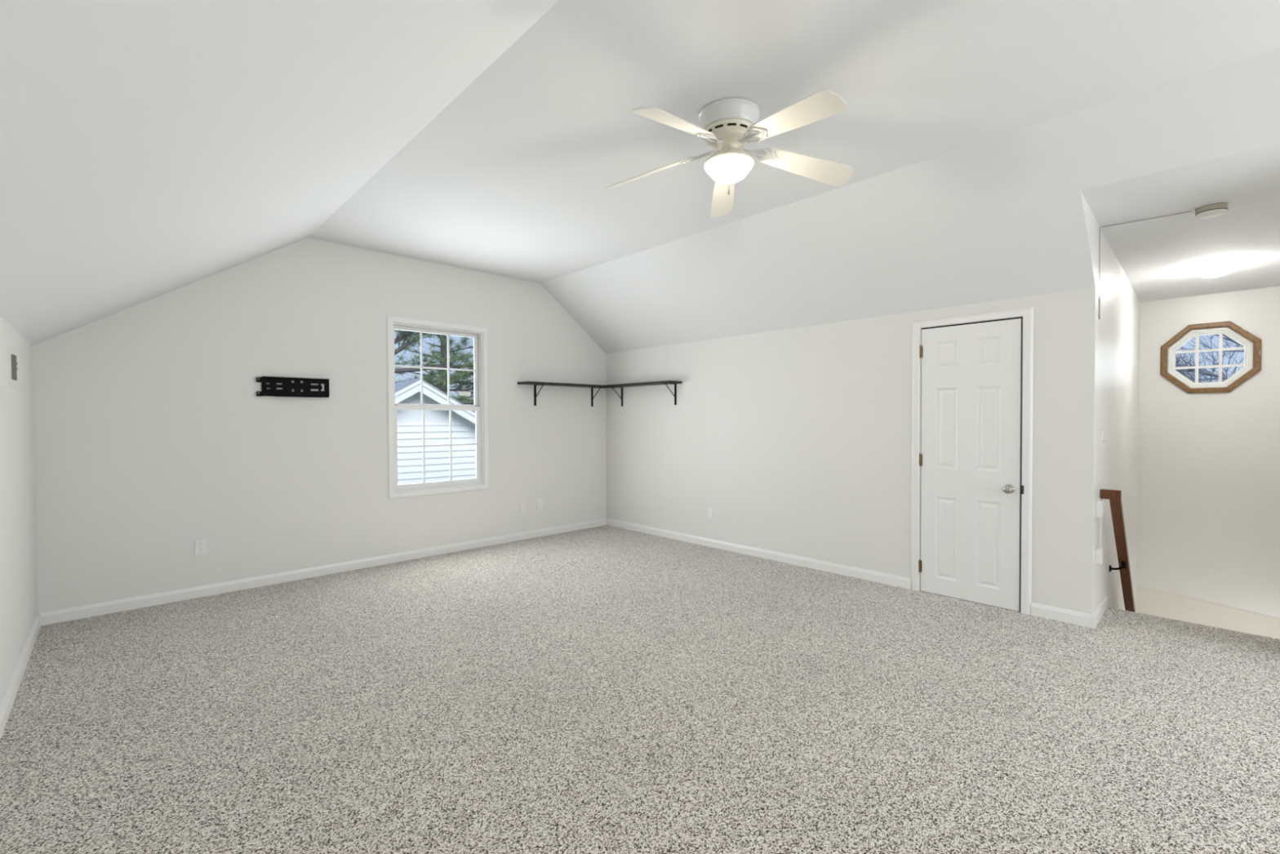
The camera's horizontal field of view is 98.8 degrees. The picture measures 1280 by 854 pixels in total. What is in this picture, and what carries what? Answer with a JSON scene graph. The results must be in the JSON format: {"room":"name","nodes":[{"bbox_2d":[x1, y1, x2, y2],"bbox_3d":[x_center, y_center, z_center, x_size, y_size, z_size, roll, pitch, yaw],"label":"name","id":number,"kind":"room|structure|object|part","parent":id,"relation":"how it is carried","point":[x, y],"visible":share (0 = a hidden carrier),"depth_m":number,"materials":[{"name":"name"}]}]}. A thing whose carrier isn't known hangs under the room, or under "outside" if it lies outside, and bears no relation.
{"room":"empty attic room","nodes":[
{"label":"empty attic room","id":0,"kind":"room"},
{"bbox_2d":[0,315,38,708],"bbox_3d":[-0.917,0.478,0.333,0.120,1.940,9.181,-1,1,-44],"label":"wall","id":1,"kind":"structure","parent":0,"point":[19,610],"depth_m":2.88,"materials":[{"name":"white paint"}]},
{"bbox_2d":[8,346,17,386],"bbox_3d":[-3.267,-0.310,2.860,0.022,0.193,0.330,-1,1,-44],"label":"air vent","id":2,"kind":"object","parent":1,"relation":"in","point":[12,362],"visible":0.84,"depth_m":2.81,"materials":[{"name":"white metal"}]},
{"bbox_2d":[0,613,40,739],"bbox_3d":[-0.866,1.306,0.392,0.013,0.083,8.941,-1,1,-44],"label":"baseboard","id":3,"kind":"structure","parent":1,"relation":"attached to","point":[6,708],"depth_m":2.78,"materials":[{"name":"white paint"}]},
{"bbox_2d":[32,237,606,613],"bbox_3d":[-2.251,-0.173,5.341,4.897,2.899,0.150,-1,1,-44],"label":"wall","id":4,"kind":"structure","parent":0,"point":[154,437],"depth_m":4.54,"materials":[{"name":"white paint"}]},
{"bbox_2d":[195,539,206,555],"bbox_3d":[-3.353,0.919,4.190,0.068,0.111,0.007,-1,1,-44],"label":"wall outlet","id":5,"kind":"object","parent":4,"relation":"attached to","point":[200,545],"visible":1,"depth_m":4.19,"materials":[{"name":"white plastic"}]},
{"bbox_2d":[256,376,329,397],"bbox_3d":[-2.893,-0.331,4.590,0.524,0.162,0.045,-1,1,-44],"label":"mount","id":6,"kind":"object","parent":4,"relation":"attached to","point":[286,385],"depth_m":4.58,"materials":[{"name":"black metal"}]},
{"bbox_2d":[40,518,606,625],"bbox_3d":[-2.190,1.236,5.304,4.897,0.083,0.013,-1,1,-44],"label":"baseboard","id":7,"kind":"structure","parent":4,"relation":"attached to","point":[121,605],"depth_m":4.54,"materials":[{"name":"white paint"}]},
{"bbox_2d":[386,315,488,498],"bbox_3d":[-2.030,-0.189,5.532,1.033,1.714,0.150,-1,1,-44],"label":"window","id":8,"kind":"structure","parent":4,"relation":"in","point":[481,406],"depth_m":5.55,"materials":[{"name":"white paint"}]},
{"bbox_3d":[-2.062,-0.586,5.558,0.895,0.784,0.032,-1,1,-44],"label":"sash","id":9,"kind":"part","parent":8,"relation":"part of","materials":[{"name":"white plastic"}]},
{"bbox_3d":[-2.034,0.193,5.543,0.895,0.812,0.034,-1,1,-44],"label":"sash","id":10,"kind":"part","parent":8,"relation":"part of","materials":[{"name":"white plastic"}]},
{"bbox_2d":[520,501,524,511],"bbox_3d":[-1.314,0.894,6.143,0.065,0.111,0.007,-1,1,-44],"label":"blank wall plate","id":11,"kind":"object","parent":4,"relation":"attached to","point":[522,504],"visible":1,"depth_m":6.14,"materials":[{"name":"white plastic"}]},
{"bbox_2d":[537,498,542,508],"bbox_3d":[-1.150,0.882,6.300,0.068,0.111,0.007,-1,1,-44],"label":"wall outlet","id":12,"kind":"object","parent":4,"relation":"attached to","point":[539,500],"visible":1,"depth_m":6.30,"materials":[{"name":"white plastic"}]},
{"bbox_2d":[517,381,611,406],"bbox_3d":[-0.825,-0.375,6.459,1.282,0.258,0.204,-1,1,-44],"label":"wall shelf","id":13,"kind":"object","parent":4,"relation":"attached to","point":[535,384],"visible":0.99,"depth_m":6.28,"materials":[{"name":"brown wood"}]},
{"bbox_2d":[0,0,1279,353],"bbox_3d":[0.890,-1.064,2.045,5.137,1.239,9.181,-1,1,-44],"label":"ceiling","id":14,"kind":"structure","parent":0,"point":[149,149],"depth_m":2.58,"materials":[{"name":"white paint"}]},
{"bbox_2d":[605,89,853,217],"bbox_3d":[0.436,-1.363,2.770,1.301,0.460,1.322,-1,1,-44],"label":"ceiling fan","id":15,"kind":"object","parent":14,"relation":"hanging from","point":[727,126],"visible":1,"depth_m":2.71,"materials":[{"name":"white metal"}]},
{"bbox_3d":[0.047,-1.374,2.975,0.509,0.125,0.135,0,1,25],"label":"blade","id":16,"kind":"part","parent":15,"relation":"part of","materials":[{"name":"white wood"}]},
{"bbox_3d":[0.171,-1.368,2.473,0.141,0.111,0.509,1,1,43],"label":"blade","id":17,"kind":"part","parent":15,"relation":"part of","materials":[{"name":"white wood"}]},
{"bbox_3d":[0.486,-1.381,3.248,0.142,0.109,0.509,0,1,7],"label":"blade","id":18,"kind":"part","parent":15,"relation":"part of","materials":[{"name":"white wood"}]},
{"bbox_3d":[0.441,-1.292,2.723,0.003,0.257,0.091,0,1,9],"label":"pull chain","id":19,"kind":"part","parent":15,"relation":"part of","materials":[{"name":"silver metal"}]},
{"bbox_3d":[0.455,-1.301,2.810,0.238,0.086,0.238,-1,1,-44],"label":"lamp shade","id":20,"kind":"part","parent":15,"relation":"part of","materials":[{"name":"white glass"}]},
{"bbox_3d":[0.674,-1.369,2.428,0.141,0.111,0.509,-1,1,-33],"label":"blade","id":21,"kind":"part","parent":15,"relation":"part of","materials":[{"name":"white wood"}]},
{"bbox_3d":[0.882,-1.377,2.915,0.509,0.111,0.141,0,1,-11],"label":"blade","id":22,"kind":"part","parent":15,"relation":"part of","materials":[{"name":"white wood"}]},
{"bbox_2d":[0,524,1279,853],"bbox_3d":[1.113,1.392,2.288,5.493,0.160,8.941,-1,1,-44],"label":"floor","id":23,"kind":"structure","parent":0,"point":[606,689],"depth_m":2.45,"materials":[{"name":"carpet"}]},
{"bbox_2d":[605,287,1094,614],"bbox_3d":[2.720,0.195,3.813,0.160,2.176,8.941,-1,1,-44],"label":"wall","id":24,"kind":"structure","parent":0,"point":[797,442],"depth_m":4.84,"materials":[{"name":"white paint"}]},
{"bbox_2d":[604,380,682,406],"bbox_3d":[0.014,-0.377,6.364,0.204,0.258,1.089,-1,1,-44],"label":"wall shelf","id":25,"kind":"object","parent":24,"relation":"attached to","point":[664,382],"visible":1,"depth_m":6.18,"materials":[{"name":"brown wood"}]},
{"bbox_2d":[606,518,1094,628],"bbox_3d":[1.238,1.225,5.255,0.013,0.083,4.826,-1,1,-44],"label":"baseboard","id":26,"kind":"structure","parent":24,"relation":"attached to","point":[1066,615],"depth_m":4.87,"materials":[{"name":"white paint"}]},
{"bbox_2d":[911,306,1033,614],"bbox_3d":[2.420,0.230,4.042,0.168,2.100,0.783,-1,1,-44],"label":"door","id":27,"kind":"structure","parent":24,"relation":"in","point":[972,391],"depth_m":4.00,"materials":[{"name":"white paint"}]},
{"bbox_3d":[2.559,0.434,3.819,0.054,0.055,0.055,-1,1,-44],"label":"knob","id":28,"kind":"part","parent":27,"relation":"part of","materials":[{"name":"silver metal"}]},
{"bbox_3d":[2.628,0.431,3.772,0.002,0.060,0.014,-1,1,-44],"label":"strike plate","id":29,"kind":"part","parent":27,"relation":"part of","materials":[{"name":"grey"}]},
{"bbox_2d":[1080,191,1140,614],"bbox_3d":[3.793,1.287,4.378,3.645,5.368,0.003,-1,1,-44],"label":"wall","id":30,"kind":"structure","parent":0,"point":[1117,330],"depth_m":4.18,"materials":[{"name":"white paint"}]},
{"bbox_2d":[1094,500,1103,564],"bbox_3d":[3.038,0.687,3.622,0.180,0.405,0.033,-1,1,-44],"label":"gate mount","id":31,"kind":"object","parent":30,"relation":"attached to","point":[1099,504],"visible":1,"depth_m":3.56,"materials":[{"name":"white plastic"}]},
{"bbox_3d":[3.058,0.680,3.644,0.121,0.366,0.008,-1,1,-44],"label":"rod","id":32,"kind":"part","parent":31,"relation":"part of","materials":[{"name":"white plastic"}]},
{"bbox_2d":[1092,595,1106,628],"bbox_3d":[3.110,1.242,3.711,0.579,0.083,0.013,-1,1,-44],"label":"baseboard","id":33,"kind":"structure","parent":30,"relation":"attached to","point":[1101,607],"depth_m":3.67,"materials":[{"name":"white paint"}]},
{"bbox_2d":[1100,431,1105,448],"bbox_3d":[3.144,0.090,3.727,0.074,0.118,0.024,-1,1,-44],"label":"dimmer switch","id":34,"kind":"object","parent":30,"relation":"attached to","point":[1102,439],"visible":1,"depth_m":3.71,"materials":[{"name":"white plastic"}]},
{"bbox_3d":[3.139,0.090,3.733,0.074,0.118,0.008,-1,1,-44],"label":"plate","id":35,"kind":"part","parent":34,"relation":"part of","materials":[{"name":"white plastic"}]},
{"bbox_2d":[1099,488,1135,612],"bbox_3d":[4.010,1.590,4.516,2.403,2.368,0.108,-1,1,-44],"label":"stair handrail","id":36,"kind":"object","parent":30,"relation":"attached to","point":[1114,496],"visible":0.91,"depth_m":3.92,"materials":[{"name":"brown wood"}]},
{"bbox_2d":[1098,211,1191,319],"bbox_3d":[3.164,-1.005,3.454,0.425,0.604,0.020,1,1,43],"label":"wire","id":37,"kind":"object","parent":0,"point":[1186,211],"visible":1,"depth_m":3.58,"materials":[{"name":"grey"}]},
{"bbox_2d":[1059,143,1279,302],"bbox_3d":[4.215,-1.342,3.958,3.748,0.201,1.348,-1,1,-44],"label":"ceiling","id":38,"kind":"structure","parent":0,"point":[1161,258],"depth_m":3.55,"materials":[{"name":"white paint"}]},
{"bbox_2d":[1191,200,1229,218],"bbox_3d":[3.381,-1.279,3.248,0.144,0.060,0.144,0,1,0],"label":"smoke detector","id":39,"kind":"object","parent":38,"relation":"attached to","point":[1214,209],"visible":1,"depth_m":3.22,"materials":[{"name":"white plastic"}]},
{"bbox_2d":[1197,262,1233,277],"bbox_3d":[4.589,-1.245,4.381,0.202,0.084,0.202,-1,1,-44],"label":"flush ceiling light","id":40,"kind":"object","parent":38,"relation":"attached to","point":[1216,269],"visible":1,"depth_m":4.33,"materials":[{"name":"white glass"}]},
{"bbox_3d":[4.589,-1.230,4.381,0.202,0.054,0.202,-1,1,-44],"label":"lamp shade","id":41,"kind":"part","parent":40,"relation":"part of","materials":[{"name":"white glass"}]},
{"bbox_2d":[1137,286,1279,617],"bbox_3d":[5.556,1.251,5.273,0.140,5.400,1.348,-1,1,-44],"label":"wall","id":42,"kind":"structure","parent":0,"point":[1209,489],"depth_m":5.25,"materials":[{"name":"white paint"}]},
{"bbox_2d":[1137,586,1279,639],"bbox_3d":[5.508,2.794,5.246,0.006,2.315,1.148,-1,1,-44],"label":"trim","id":43,"kind":"structure","parent":42,"relation":"attached to","point":[1149,601],"depth_m":5.29,"materials":[{"name":"white paint"}]},
{"bbox_2d":[1160,320,1261,393],"bbox_3d":[5.460,-0.660,5.272,0.102,0.666,0.666,-1,1,-44],"label":"window","id":44,"kind":"structure","parent":42,"relation":"in","point":[1251,344],"depth_m":5.24,"materials":[{"name":"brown wood"}]},
{"label":"outside","id":45,"kind":"structure","parent":0,"visible":0},
{"bbox_3d":[0.472,4.076,21.273,60.000,0.100,60.000,-1,1,-44],"label":"ground","id":46,"kind":"structure","parent":45,"visible":0},
{"bbox_2d":[394,329,474,404],"bbox_3d":[-7.076,-1.900,18.282,10.002,12.011,4.109,-1,1,-44],"label":"pine tree","id":47,"kind":"object","parent":46,"relation":"on","point":[403,335],"visible":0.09,"depth_m":18.62,"materials":[{"name":"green plant"}]},
{"bbox_2d":[394,331,474,404],"bbox_3d":[-7.975,-0.921,22.249,5.262,9.920,5.030,0,1,-18],"label":"pine tree","id":48,"kind":"object","parent":46,"relation":"on","point":[443,346],"visible":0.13,"depth_m":21.65,"materials":[{"name":"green plant"}]},
{"bbox_2d":[395,377,475,484],"bbox_3d":[-5.999,1.583,13.067,7.000,5.177,5.330,-1,1,-38],"label":"neighboring house","id":49,"kind":"structure","parent":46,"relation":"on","point":[410,422],"depth_m":11.37,"materials":[{"name":"white"}]},
{"bbox_2d":[1175,333,1244,382],"bbox_3d":[11.262,0.180,9.772,6.474,7.973,4.090,0,1,36],"label":"bare tree","id":50,"kind":"object","parent":46,"relation":"on","point":[1201,371],"visible":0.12,"depth_m":9.96,"materials":[{"name":"grey plant"}]}
]}

